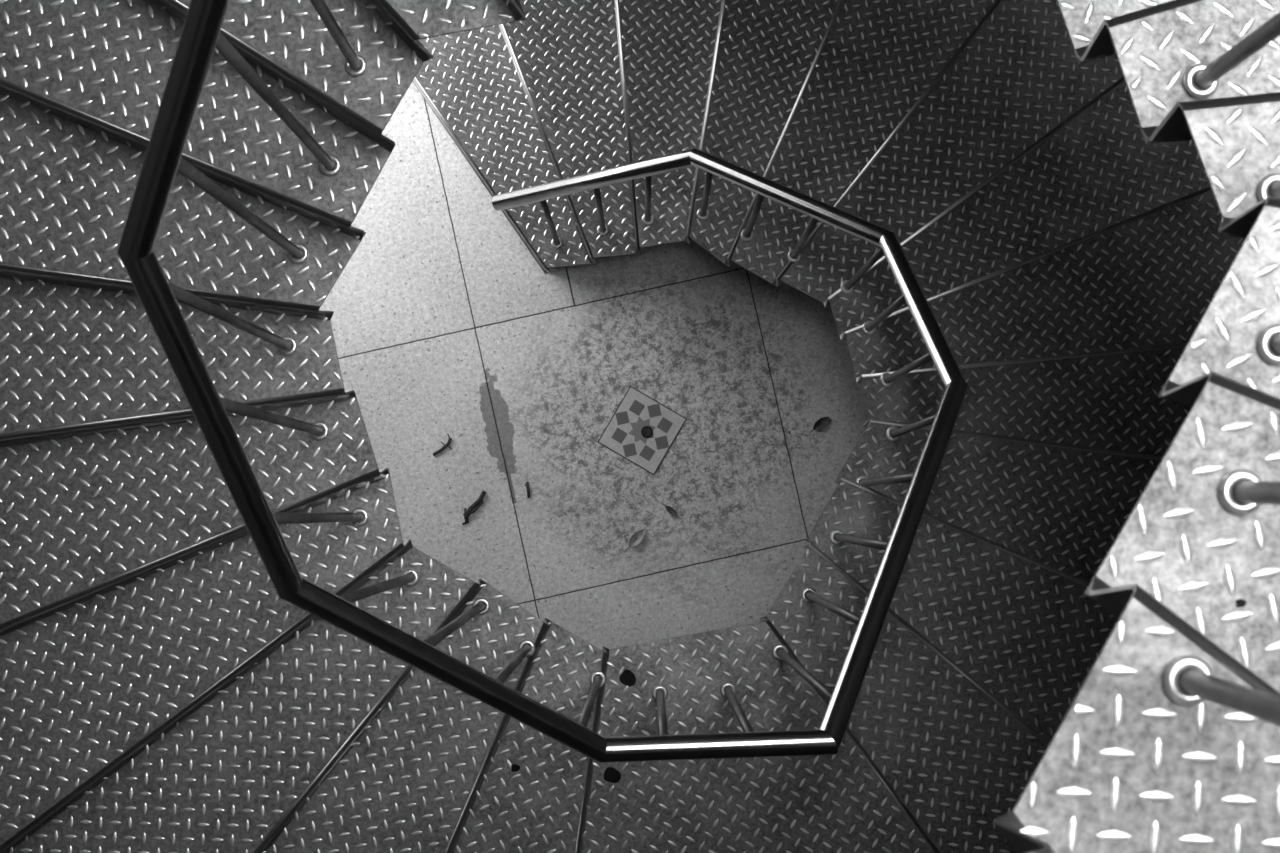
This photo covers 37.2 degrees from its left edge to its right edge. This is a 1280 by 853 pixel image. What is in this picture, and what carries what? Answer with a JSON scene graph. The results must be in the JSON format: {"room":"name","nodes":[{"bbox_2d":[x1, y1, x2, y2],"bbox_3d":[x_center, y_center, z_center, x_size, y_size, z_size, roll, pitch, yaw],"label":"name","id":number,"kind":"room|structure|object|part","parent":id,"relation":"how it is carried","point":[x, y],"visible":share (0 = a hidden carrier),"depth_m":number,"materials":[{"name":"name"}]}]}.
{"room":"spiral stairwell","nodes":[
{"label":"spiral stairwell","id":0,"kind":"room"},
{"bbox_2d":[320,81,865,649],"bbox_3d":[-0.633,-0.375,7.351,13.000,0.120,13.000,-13,87,0],"label":"floor","id":1,"kind":"structure","parent":0,"point":[444,321],"depth_m":7.28,"materials":[{"name":"concrete"}]},
{"bbox_2d":[433,434,451,455],"bbox_3d":[-0.746,0.081,7.266,0.052,0.015,0.101,38,88,2],"label":"twig","id":2,"kind":"object","parent":1,"relation":"on","point":[447,444],"visible":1,"depth_m":7.26,"materials":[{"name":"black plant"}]},
{"bbox_2d":[462,490,486,524],"bbox_3d":[-0.637,0.309,7.250,0.049,0.021,0.155,38,88,2],"label":"twig","id":3,"kind":"object","parent":1,"relation":"on","point":[479,501],"visible":1,"depth_m":7.25,"materials":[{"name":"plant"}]},
{"bbox_3d":[-0.630,0.305,7.250,0.030,0.021,0.111,42,88,2],"label":"stem","id":4,"kind":"part","parent":3,"relation":"part of","materials":[{"name":"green plant"}]},
{"bbox_2d":[525,482,530,497],"bbox_3d":[-0.428,0.242,7.258,0.019,0.016,0.062,-10,87,0],"label":"twig","id":5,"kind":"object","parent":1,"relation":"on","point":[527,483],"visible":1,"depth_m":7.25,"materials":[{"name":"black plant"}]},
{"bbox_2d":[625,529,644,550],"bbox_3d":[-0.019,0.434,7.242,0.043,0.021,0.109,42,88,2],"label":"dry leaf","id":6,"kind":"object","parent":1,"relation":"on","point":[637,537],"visible":1,"depth_m":7.25,"materials":[{"name":"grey plant"}]},
{"bbox_3d":[-0.011,0.426,7.242,0.043,0.021,0.085,42,88,2],"label":"blade","id":7,"kind":"part","parent":6,"relation":"part of","materials":[{"name":"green plant"}]},
{"bbox_2d":[0,0,1279,852],"bbox_3d":[0.015,-0.127,4.388,4.386,5.781,4.385,0,87,0],"label":"spiral staircase","id":8,"kind":"structure","parent":1,"relation":"on","point":[1089,238],"depth_m":4.62,"materials":[{"name":"metal"}]},
{"bbox_2d":[117,0,1279,762],"bbox_3d":[-0.011,-0.166,3.686,1.489,6.850,1.542,28,88,1],"label":"stair railing","id":9,"kind":"object","parent":8,"relation":"on","point":[1189,680],"visible":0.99,"depth_m":3.62,"materials":[{"name":"metal"}]},
{"bbox_3d":[0.441,1.273,5.068,1.479,0.008,1.504,0,87,0],"label":"landing plate","id":10,"kind":"part","parent":8,"relation":"part of","materials":[{"name":"metal"}]},
{"bbox_2d":[598,386,686,474],"bbox_3d":[0.008,0.015,7.268,0.251,0.008,0.251,30,88,1],"label":"floor drain","id":11,"kind":"object","parent":1,"relation":"on","point":[642,430],"visible":1,"depth_m":7.27,"materials":[{"name":"steel"}]},
{"bbox_2d":[665,506,675,514],"bbox_3d":[0.112,0.315,7.253,0.064,0.010,0.022,40,88,2],"label":"dry leaf","id":12,"kind":"object","parent":1,"relation":"on","point":[669,509],"visible":1,"depth_m":7.25,"materials":[{"name":"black plant"}]},
{"bbox_2d":[809,417,829,432],"bbox_3d":[0.684,-0.005,7.261,0.096,0.017,0.036,-38,88,-1],"label":"dry leaf","id":13,"kind":"object","parent":1,"relation":"on","point":[821,423],"visible":1,"depth_m":7.26,"materials":[{"name":"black plant"}]},
{"bbox_3d":[0.693,-0.012,7.261,0.075,0.017,0.036,-38,88,-1],"label":"blade","id":14,"kind":"part","parent":13,"relation":"part of","materials":[{"name":"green plant"}]}
]}

